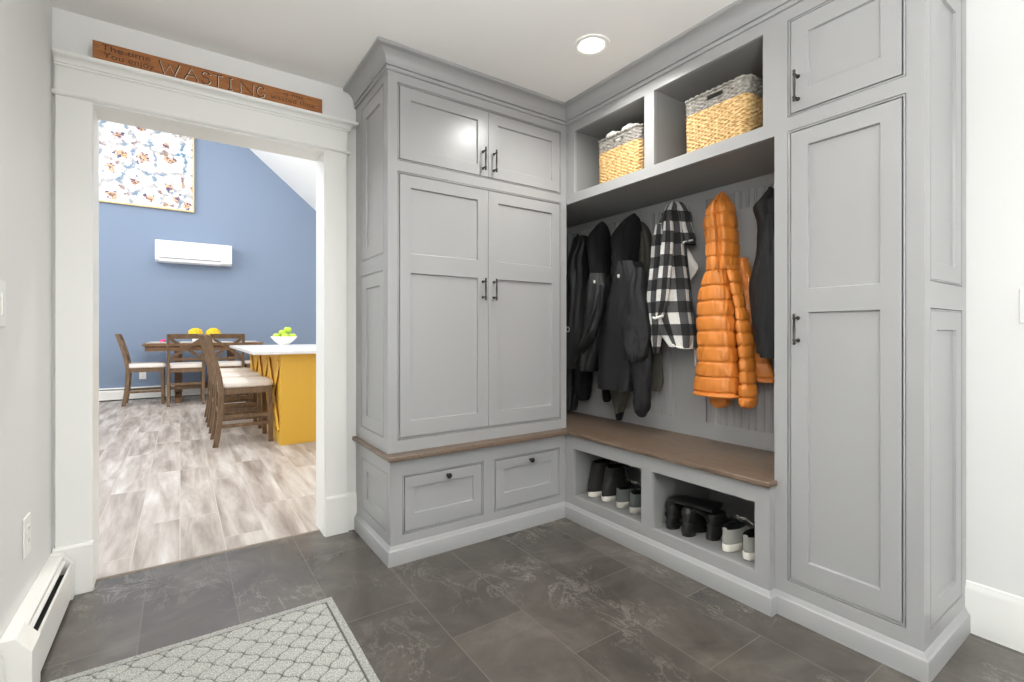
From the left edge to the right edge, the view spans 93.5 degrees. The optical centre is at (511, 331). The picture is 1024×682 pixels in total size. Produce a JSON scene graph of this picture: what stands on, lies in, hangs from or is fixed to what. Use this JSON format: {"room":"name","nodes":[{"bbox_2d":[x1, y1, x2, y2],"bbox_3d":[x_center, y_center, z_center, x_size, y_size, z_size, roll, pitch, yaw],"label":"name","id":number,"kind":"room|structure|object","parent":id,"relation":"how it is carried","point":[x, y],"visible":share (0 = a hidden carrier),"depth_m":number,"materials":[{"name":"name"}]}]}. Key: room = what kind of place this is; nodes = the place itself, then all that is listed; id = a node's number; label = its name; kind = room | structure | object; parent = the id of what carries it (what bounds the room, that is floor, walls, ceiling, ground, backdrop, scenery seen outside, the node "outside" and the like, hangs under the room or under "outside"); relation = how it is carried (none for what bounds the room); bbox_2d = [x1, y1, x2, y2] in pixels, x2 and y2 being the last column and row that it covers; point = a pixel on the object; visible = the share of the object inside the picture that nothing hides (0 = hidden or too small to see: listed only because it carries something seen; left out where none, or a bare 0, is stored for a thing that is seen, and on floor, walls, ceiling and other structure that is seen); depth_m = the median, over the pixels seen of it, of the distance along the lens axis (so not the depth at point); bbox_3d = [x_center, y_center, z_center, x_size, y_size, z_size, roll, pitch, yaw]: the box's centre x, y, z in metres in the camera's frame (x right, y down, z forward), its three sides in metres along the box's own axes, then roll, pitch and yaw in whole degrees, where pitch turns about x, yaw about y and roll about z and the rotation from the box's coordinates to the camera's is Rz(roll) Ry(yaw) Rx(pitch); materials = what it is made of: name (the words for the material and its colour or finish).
{"room":"mudroom","nodes":[
{"label":"mudroom","id":0,"kind":"room"},
{"bbox_2d":[0,0,51,638],"bbox_3d":[-0.514,-0.122,-0.117,0.120,2.415,4.990,0,0,-35],"label":"wall","id":1,"kind":"structure","parent":0,"point":[25,25],"depth_m":1.62,"materials":[{"name":"white paint"}]},
{"bbox_2d":[0,654,3,681],"bbox_3d":[-0.682,0.994,0.246,0.016,0.182,2.738,0,0,-35],"label":"baseboard","id":2,"kind":"structure","parent":1,"relation":"attached to","point":[1,656],"depth_m":1.36,"materials":[{"name":"white paint"}]},
{"bbox_2d":[0,280,5,326],"bbox_3d":[-1.464,-0.083,1.375,0.008,0.135,0.126,0,0,-35],"label":"light switch","id":3,"kind":"object","parent":1,"relation":"attached to","point":[2,283],"visible":1,"depth_m":1.40,"materials":[{"name":"white plastic"}]},
{"bbox_2d":[23,512,30,558],"bbox_3d":[-1.641,0.688,1.632,0.008,0.131,0.080,0,0,-35],"label":"wall outlet","id":4,"kind":"object","parent":1,"relation":"attached to","point":[27,520],"visible":1,"depth_m":1.62,"materials":[{"name":"white plastic"}]},
{"bbox_2d":[0,551,73,681],"bbox_3d":[-1.633,0.987,1.678,0.072,0.196,0.687,0,0,-35],"label":"baseboard heater","id":5,"kind":"object","parent":1,"relation":"attached to","point":[25,645],"visible":1,"depth_m":1.56,"materials":[{"name":"white metal"}]},
{"bbox_2d":[96,529,319,580],"bbox_3d":[-1.434,1.084,2.371,0.932,0.006,0.018,0,0,-35],"label":"threshold","id":6,"kind":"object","parent":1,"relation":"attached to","point":[210,554],"depth_m":2.32,"materials":[{"name":"grey wood"}]},
{"bbox_2d":[99,138,315,400],"bbox_3d":[-5.539,-1.715,8.218,7.000,5.600,0.120,0,0,-35],"label":"wall","id":7,"kind":"structure","parent":0,"point":[269,286],"depth_m":8.36,"materials":[{"name":"blue paint"}]},
{"bbox_2d":[139,372,145,378],"bbox_3d":[-5.995,0.699,7.825,0.093,0.132,0.008,0,0,-35],"label":"wall outlet","id":8,"kind":"object","parent":7,"relation":"attached to","point":[142,375],"visible":0.84,"depth_m":7.82,"materials":[{"name":"white plastic"}]},
{"bbox_2d":[99,120,193,212],"bbox_3d":[-6.175,-2.748,7.676,1.857,1.434,0.048,0,0,-35],"label":"floral painting","id":9,"kind":"object","parent":7,"relation":"attached to","point":[141,167],"visible":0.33,"depth_m":7.82,"materials":[{"name":"fabric"}]},
{"bbox_2d":[99,385,207,400],"bbox_3d":[-5.484,0.979,8.137,6.800,0.188,0.074,0,0,-35],"label":"baseboard heater","id":10,"kind":"object","parent":7,"relation":"attached to","point":[105,393],"visible":0.29,"depth_m":7.74,"materials":[{"name":"white metal"}]},
{"bbox_2d":[155,239,231,266],"bbox_3d":[-5.360,-1.315,8.143,1.074,0.359,0.204,0,0,-35],"label":"air conditioner","id":11,"kind":"object","parent":7,"relation":"attached to","point":[166,251],"visible":1,"depth_m":8.05,"materials":[{"name":"white plastic"}]},
{"bbox_2d":[250,149,315,210],"bbox_3d":[-3.517,-2.691,5.282,7.000,3.090,7.010,0,0,-35],"label":"ceiling","id":12,"kind":"structure","parent":0,"point":[299,174],"depth_m":8.52,"materials":[{"name":"white paint"}]},
{"bbox_2d":[52,7,566,549],"bbox_3d":[-1.486,-1.565,2.334,7.000,5.300,0.150,0,0,-35],"label":"wall","id":13,"kind":"structure","parent":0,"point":[71,32],"depth_m":2.28,"materials":[{"name":"white paint"}]},
{"bbox_2d":[51,47,358,155],"bbox_3d":[-1.354,-1.051,2.291,1.225,0.166,0.070,0,0,-35],"label":"header","id":14,"kind":"object","parent":13,"relation":"attached to","point":[78,76],"depth_m":2.21,"materials":[{"name":"white paint"}]},
{"bbox_2d":[52,94,347,594],"bbox_3d":[-1.428,0.055,2.363,1.178,2.060,0.200,0,0,-35],"label":"door frame","id":15,"kind":"structure","parent":14,"relation":"attached to","point":[73,116],"depth_m":2.03,"materials":[{"name":"white paint"}]},
{"bbox_2d":[92,40,321,113],"bbox_3d":[-1.373,-1.176,2.270,0.913,0.082,0.020,0,0,-35],"label":"wooden sign","id":16,"kind":"object","parent":14,"relation":"on","point":[100,50],"visible":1,"depth_m":2.22,"materials":[{"name":"brown wood"}]},
{"bbox_2d":[347,491,356,530],"bbox_3d":[-0.881,0.982,2.650,0.050,0.206,0.016,0,0,-35],"label":"baseboard","id":17,"kind":"structure","parent":13,"relation":"attached to","point":[352,497],"depth_m":2.64,"materials":[{"name":"white paint"}]},
{"bbox_2d":[50,0,735,101],"bbox_3d":[0.685,-1.380,0.709,3.032,0.100,4.990,0,0,-35],"label":"ceiling","id":18,"kind":"structure","parent":0,"point":[528,44],"depth_m":2.11,"materials":[{"name":"white paint"}]},
{"bbox_2d":[573,34,609,55],"bbox_3d":[0.368,-1.327,2.233,0.168,0.006,0.168,0,0,-35],"label":"recessed light","id":19,"kind":"object","parent":18,"relation":"in","point":[590,44],"visible":1,"depth_m":2.22,"materials":[{"name":"white plastic"}]},
{"bbox_2d":[40,395,1023,681],"bbox_3d":[-2.059,1.125,3.166,7.000,0.080,12.150,0,0,-35],"label":"floor","id":20,"kind":"structure","parent":0,"point":[560,600],"depth_m":2.00,"materials":[{"name":"tile"}]},
{"bbox_2d":[115,334,166,406],"bbox_3d":[-5.608,0.556,7.309,0.605,1.058,0.481,0,0,-35],"label":"dining chair","id":21,"kind":"object","parent":20,"relation":"on","point":[130,368],"visible":1,"depth_m":7.18,"materials":[{"name":"brown wood"}]},
{"bbox_2d":[166,334,204,406],"bbox_3d":[-4.926,0.556,7.284,0.481,1.058,0.605,0,0,-35],"label":"dining chair","id":22,"kind":"object","parent":20,"relation":"on","point":[179,366],"visible":0.94,"depth_m":7.12,"materials":[{"name":"brown wood"}]},
{"bbox_2d":[142,342,262,402],"bbox_3d":[-4.981,0.627,7.831,1.600,0.915,0.690,0,0,-35],"label":"dining table","id":23,"kind":"object","parent":20,"relation":"on","point":[149,347],"visible":0.53,"depth_m":7.52,"materials":[{"name":"brown wood"}]},
{"bbox_2d":[188,328,202,340],"bbox_3d":[-5.093,0.051,7.760,0.211,0.237,0.220,0,0,-35],"label":"flower vase","id":24,"kind":"object","parent":23,"relation":"on","point":[193,330],"visible":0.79,"depth_m":7.71,"materials":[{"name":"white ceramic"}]},
{"bbox_2d":[206,328,220,341],"bbox_3d":[-4.893,0.050,7.898,0.215,0.240,0.215,0,0,-35],"label":"flower vase","id":25,"kind":"object","parent":23,"relation":"on","point":[211,330],"visible":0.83,"depth_m":7.83,"materials":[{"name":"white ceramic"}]},
{"bbox_2d":[50,597,379,681],"bbox_3d":[-0.912,1.080,1.470,0.856,0.010,0.616,0,0,-35],"label":"door mat","id":26,"kind":"object","parent":20,"relation":"on","point":[311,642],"visible":1,"depth_m":1.59,"materials":[{"name":"grey fabric"}]},
{"bbox_2d":[197,334,253,422],"bbox_3d":[-3.609,0.556,6.087,0.605,1.058,0.481,0,0,-35],"label":"counter chair","id":27,"kind":"object","parent":20,"relation":"on","point":[223,370],"visible":0.36,"depth_m":6.02,"materials":[{"name":"brown wood"}]},
{"bbox_2d":[210,334,244,395],"bbox_3d":[-4.519,0.556,7.624,0.481,1.058,0.605,0,0,-35],"label":"dining chair","id":28,"kind":"object","parent":20,"relation":"on","point":[223,364],"visible":0.41,"depth_m":7.47,"materials":[{"name":"brown wood"}]},
{"bbox_2d":[199,334,262,433],"bbox_3d":[-3.178,0.556,5.461,0.605,1.058,0.481,0,0,-35],"label":"counter chair","id":29,"kind":"object","parent":20,"relation":"on","point":[256,397],"visible":0.44,"depth_m":5.40,"materials":[{"name":"brown wood"}]},
{"bbox_2d":[202,335,274,447],"bbox_3d":[-2.738,0.556,4.823,0.605,1.058,0.481,0,0,-35],"label":"counter chair","id":30,"kind":"object","parent":20,"relation":"on","point":[239,385],"visible":1,"depth_m":4.70,"materials":[{"name":"brown wood"}]},
{"bbox_2d":[244,360,249,367],"bbox_3d":[-4.329,0.779,8.189,0.400,0.612,0.400,0,0,-35],"label":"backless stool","id":31,"kind":"object","parent":20,"relation":"on","point":[246,362],"visible":0.2,"depth_m":7.96,"materials":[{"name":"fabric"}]},
{"bbox_2d":[229,344,315,445],"bbox_3d":[-2.420,0.632,5.892,1.602,0.906,2.550,0,0,-35],"label":"kitchen island","id":32,"kind":"object","parent":20,"relation":"on","point":[291,367],"visible":0.48,"depth_m":4.72,"materials":[{"name":"orange paint"}]},
{"bbox_2d":[229,344,315,354],"bbox_3d":[-2.420,0.195,5.892,1.602,0.031,2.550,0,0,-35],"label":"island countertop","id":33,"kind":"structure","parent":32,"relation":"on","point":[291,348],"depth_m":5.09,"materials":[{"name":"white stone"}]},
{"bbox_2d":[271,336,297,344],"bbox_3d":[-3.076,0.119,6.502,0.338,0.118,0.338,0,0,-35],"label":"fruit bowl","id":34,"kind":"object","parent":33,"relation":"on","point":[280,340],"visible":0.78,"depth_m":6.41,"materials":[{"name":"white ceramic"}]},
{"bbox_3d":[-3.087,0.012,6.483,0.098,0.082,0.098,0,0,-35],"label":"apple","id":35,"kind":"object","parent":34,"relation":"in","visible":0},
{"bbox_2d":[284,327,291,332],"bbox_3d":[-3.036,-0.028,6.524,0.098,0.082,0.098,0,0,-35],"label":"apple","id":36,"kind":"object","parent":35,"relation":"on","point":[287,329],"visible":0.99,"depth_m":6.49,"materials":[{"name":"green food"}]},
{"bbox_2d":[356,435,564,546],"bbox_3d":[-0.267,0.841,2.742,1.064,0.488,0.559,0,0,-35],"label":"base cabinet","id":37,"kind":"object","parent":20,"relation":"on","point":[406,501],"visible":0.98,"depth_m":2.48,"materials":[{"name":"grey paint"}]},
{"bbox_2d":[352,411,776,487],"bbox_3d":[0.255,0.585,2.386,1.568,0.022,1.735,0,0,-35],"label":"bench top","id":38,"kind":"object","parent":37,"relation":"on","point":[751,465],"visible":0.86,"depth_m":2.40,"materials":[{"name":"brown wood"}]},
{"bbox_2d":[356,70,565,453],"bbox_3d":[-0.259,-0.377,2.765,1.104,1.902,0.530,0,0,-35],"label":"tall cabinet","id":39,"kind":"object","parent":38,"relation":"on","point":[461,198],"visible":1,"depth_m":2.52,"materials":[{"name":"grey paint"}]},
{"bbox_2d":[565,435,774,590],"bbox_3d":[0.851,0.841,2.483,0.483,0.488,1.195,0,0,-35],"label":"cubby","id":40,"kind":"object","parent":20,"relation":"on","point":[660,480],"visible":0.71,"depth_m":2.33,"materials":[{"name":"grey paint"}]},
{"bbox_2d":[588,459,613,496],"bbox_3d":[0.556,0.832,2.846,0.293,0.225,0.094,0,0,-36],"label":"shoe","id":41,"kind":"object","parent":40,"relation":"on","point":[597,470],"visible":0.43,"depth_m":2.77,"materials":[{"name":"black rubber"}]},
{"bbox_2d":[601,463,636,501],"bbox_3d":[0.620,0.835,2.772,0.293,0.219,0.094,0,0,-37],"label":"shoe","id":42,"kind":"object","parent":40,"relation":"on","point":[614,475],"visible":0.72,"depth_m":2.70,"materials":[{"name":"black rubber"}]},
{"bbox_2d":[616,480,640,507],"bbox_3d":[0.676,0.882,2.665,0.286,0.125,0.086,0,0,-37],"label":"sneaker","id":43,"kind":"object","parent":40,"relation":"on","point":[623,491],"visible":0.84,"depth_m":2.58,"materials":[{"name":"grey fabric"}]},
{"bbox_2d":[629,489,640,513],"bbox_3d":[0.731,0.882,2.586,0.286,0.125,0.086,0,0,-36],"label":"sneaker","id":44,"kind":"object","parent":40,"relation":"on","point":[635,495],"visible":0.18,"depth_m":2.50,"materials":[{"name":"grey fabric"}]},
{"bbox_2d":[354,501,969,681],"bbox_3d":[0.429,1.041,2.305,2.690,0.088,0.906,0,0,22],"label":"baseboard","id":45,"kind":"structure","parent":40,"relation":"attached to","point":[921,666],"depth_m":2.01,"materials":[{"name":"grey paint"}]},
{"bbox_2d":[680,506,706,536],"bbox_3d":[0.897,0.877,2.298,0.262,0.136,0.081,0,0,-35],"label":"boot","id":46,"kind":"object","parent":40,"relation":"in","point":[692,523],"visible":0.71,"depth_m":2.23,"materials":[{"name":"black leather"}]},
{"bbox_2d":[665,495,722,529],"bbox_3d":[0.900,0.867,2.311,0.262,0.156,0.251,0,0,-35],"label":"boot","id":47,"kind":"object","parent":40,"relation":"in","point":[674,504],"visible":0.84,"depth_m":2.30,"materials":[{"name":"black leather"}]},
{"bbox_2d":[691,508,738,540],"bbox_3d":[0.964,0.876,2.261,0.307,0.137,0.119,0,0,-35],"label":"boot","id":48,"kind":"object","parent":40,"relation":"on","point":[715,521],"visible":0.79,"depth_m":2.19,"materials":[{"name":"black leather"}]},
{"bbox_2d":[722,515,754,551],"bbox_3d":[1.024,0.882,2.151,0.286,0.125,0.086,0,0,-36],"label":"sneaker","id":49,"kind":"object","parent":40,"relation":"on","point":[732,534],"visible":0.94,"depth_m":2.08,"materials":[{"name":"grey fabric"}]},
{"bbox_2d":[742,528,754,560],"bbox_3d":[1.081,0.882,2.069,0.286,0.125,0.086,0,0,-33],"label":"sneaker","id":50,"kind":"object","parent":40,"relation":"on","point":[748,551],"visible":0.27,"depth_m":1.99,"materials":[{"name":"white rubber"}]},
{"bbox_2d":[774,0,965,651],"bbox_3d":[1.324,-0.121,1.808,0.488,2.413,0.459,0,0,-35],"label":"tall cabinet","id":51,"kind":"object","parent":20,"relation":"on","point":[870,95],"visible":0.99,"depth_m":1.67,"materials":[{"name":"grey paint"}]},
{"bbox_2d":[966,0,1023,597],"bbox_3d":[1.884,-0.122,1.534,0.120,2.415,4.990,0,0,-35],"label":"wall","id":52,"kind":"structure","parent":0,"point":[994,28],"depth_m":1.69,"materials":[{"name":"white paint"}]},
{"bbox_2d":[343,0,802,125],"bbox_3d":[0.439,-1.281,2.292,2.776,0.098,1.023,0,0,22],"label":"crown molding","id":53,"kind":"structure","parent":52,"relation":"attached to","point":[739,16],"depth_m":2.37,"materials":[{"name":"grey paint"}]},
{"bbox_2d":[566,16,773,227],"bbox_3d":[0.720,-1.006,2.715,0.450,0.487,1.721,0,0,-35],"label":"cubby shelf","id":54,"kind":"object","parent":52,"relation":"attached to","point":[669,172],"visible":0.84,"depth_m":2.39,"materials":[{"name":"grey paint"}]},
{"bbox_2d":[598,123,643,183],"bbox_3d":[0.681,-0.949,2.696,0.285,0.271,0.331,0,0,-35],"label":"woven basket","id":55,"kind":"object","parent":54,"relation":"on","point":[622,157],"visible":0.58,"depth_m":2.59,"materials":[{"name":"beige wicker"}]},
{"bbox_2d":[606,131,620,141],"bbox_3d":[0.590,-1.062,2.714,0.107,0.122,0.106,0,0,-35],"label":"cloth","id":56,"kind":"object","parent":55,"relation":"in","point":[611,133],"visible":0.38,"depth_m":2.67,"materials":[{"name":"white fabric"}]},
{"bbox_2d":[621,123,638,138],"bbox_3d":[0.658,-1.060,2.614,0.107,0.122,0.120,0,0,-35],"label":"cloth","id":57,"kind":"object","parent":55,"relation":"in","point":[630,124],"visible":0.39,"depth_m":2.58,"materials":[{"name":"white fabric"}]},
{"bbox_2d":[685,74,762,152],"bbox_3d":[1.008,-0.950,2.221,0.285,0.274,0.333,0,0,-35],"label":"woven basket","id":58,"kind":"object","parent":54,"relation":"on","point":[738,110],"visible":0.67,"depth_m":2.10,"materials":[{"name":"beige wicker"}]},
{"bbox_2d":[567,173,773,451],"bbox_3d":[0.857,-0.095,2.810,0.117,1.337,1.719,0,0,-35],"label":"back panel","id":59,"kind":"object","parent":52,"relation":"attached to","point":[675,408],"visible":0.16,"depth_m":2.65,"materials":[{"name":"grey paint"}]},
{"bbox_2d":[566,235,592,410],"bbox_3d":[0.442,-0.046,3.298,0.212,1.182,0.295,0,0,-6],"label":"jacket","id":60,"kind":"object","parent":59,"relation":"hanging from","point":[578,383],"visible":0.77,"depth_m":3.19,"materials":[{"name":"black fabric"}]},
{"bbox_2d":[576,221,611,371],"bbox_3d":[0.506,-0.219,2.965,0.204,0.930,0.297,0,0,25],"label":"hooded jacket","id":61,"kind":"object","parent":59,"relation":"hanging from","point":[599,283],"visible":0.96,"depth_m":2.94,"materials":[{"name":"black fabric"}]},
{"bbox_2d":[587,221,610,277],"bbox_3d":[0.546,-0.485,2.993,0.190,0.398,0.099,0,0,-35],"label":"hood","id":62,"kind":"object","parent":61,"relation":"attached to","point":[598,240],"depth_m":2.95,"materials":[{"name":"black fabric"}]},
{"bbox_2d":[597,213,653,416],"bbox_3d":[0.666,-0.104,2.851,0.224,1.168,0.500,0,0,-23],"label":"hooded parka","id":63,"kind":"object","parent":59,"relation":"hanging from","point":[625,354],"visible":0.98,"depth_m":2.76,"materials":[{"name":"black fabric"}]},
{"bbox_2d":[610,213,641,264],"bbox_3d":[0.681,-0.514,2.840,0.211,0.348,0.159,0,0,-35],"label":"hood","id":64,"kind":"object","parent":63,"relation":"attached to","point":[625,239],"depth_m":2.77,"materials":[{"name":"black fabric"}]},
{"bbox_2d":[610,222,663,419],"bbox_3d":[0.742,-0.058,2.913,0.387,1.206,0.120,0,0,45],"label":"jacket","id":65,"kind":"object","parent":59,"relation":"hanging from","point":[619,398],"visible":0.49,"depth_m":2.83,"materials":[{"name":"grey fabric"}]},
{"bbox_2d":[647,201,697,365],"bbox_3d":[0.853,-0.264,2.631,0.226,0.891,0.285,0,0,-35],"label":"jacket","id":66,"kind":"object","parent":59,"relation":"hanging from","point":[673,266],"visible":0.98,"depth_m":2.56,"materials":[{"name":"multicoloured fabric"}]},
{"bbox_2d":[676,202,696,244],"bbox_3d":[0.938,-0.591,2.616,0.103,0.236,0.121,0,0,-32],"label":"hood","id":67,"kind":"object","parent":66,"relation":"attached to","point":[686,234],"depth_m":2.58,"materials":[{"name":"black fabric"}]},
{"bbox_2d":[693,191,773,408],"bbox_3d":[1.066,-0.155,2.351,0.219,1.074,0.359,0,0,-35],"label":"puffer jacket","id":68,"kind":"object","parent":59,"relation":"hanging from","point":[729,366],"visible":0.98,"depth_m":2.31,"materials":[{"name":"orange fabric"}]},
{"bbox_2d":[703,191,739,270],"bbox_3d":[1.033,-0.493,2.380,0.190,0.397,0.156,0,0,-35],"label":"hood","id":69,"kind":"object","parent":68,"relation":"attached to","point":[720,223],"depth_m":2.32,"materials":[{"name":"orange fabric"}]},
{"bbox_2d":[749,188,773,358],"bbox_3d":[1.161,-0.268,2.191,0.216,0.764,0.210,0,0,-35],"label":"jacket","id":70,"kind":"object","parent":59,"relation":"hanging from","point":[761,283],"visible":0.52,"depth_m":2.11,"materials":[{"name":"black fabric"}]},
{"bbox_2d":[965,580,1023,652],"bbox_3d":[2.447,0.994,0.597,0.016,0.182,2.808,0,0,-35],"label":"baseboard","id":71,"kind":"structure","parent":52,"relation":"attached to","point":[997,616],"depth_m":1.68,"materials":[{"name":"white paint"}]},
{"bbox_2d":[1019,288,1023,322],"bbox_3d":[1.764,-0.089,1.595,0.008,0.117,0.117,0,0,-35],"label":"light switch","id":72,"kind":"object","parent":52,"relation":"attached to","point":[1021,291],"visible":1,"depth_m":1.64,"materials":[{"name":"white plastic"}]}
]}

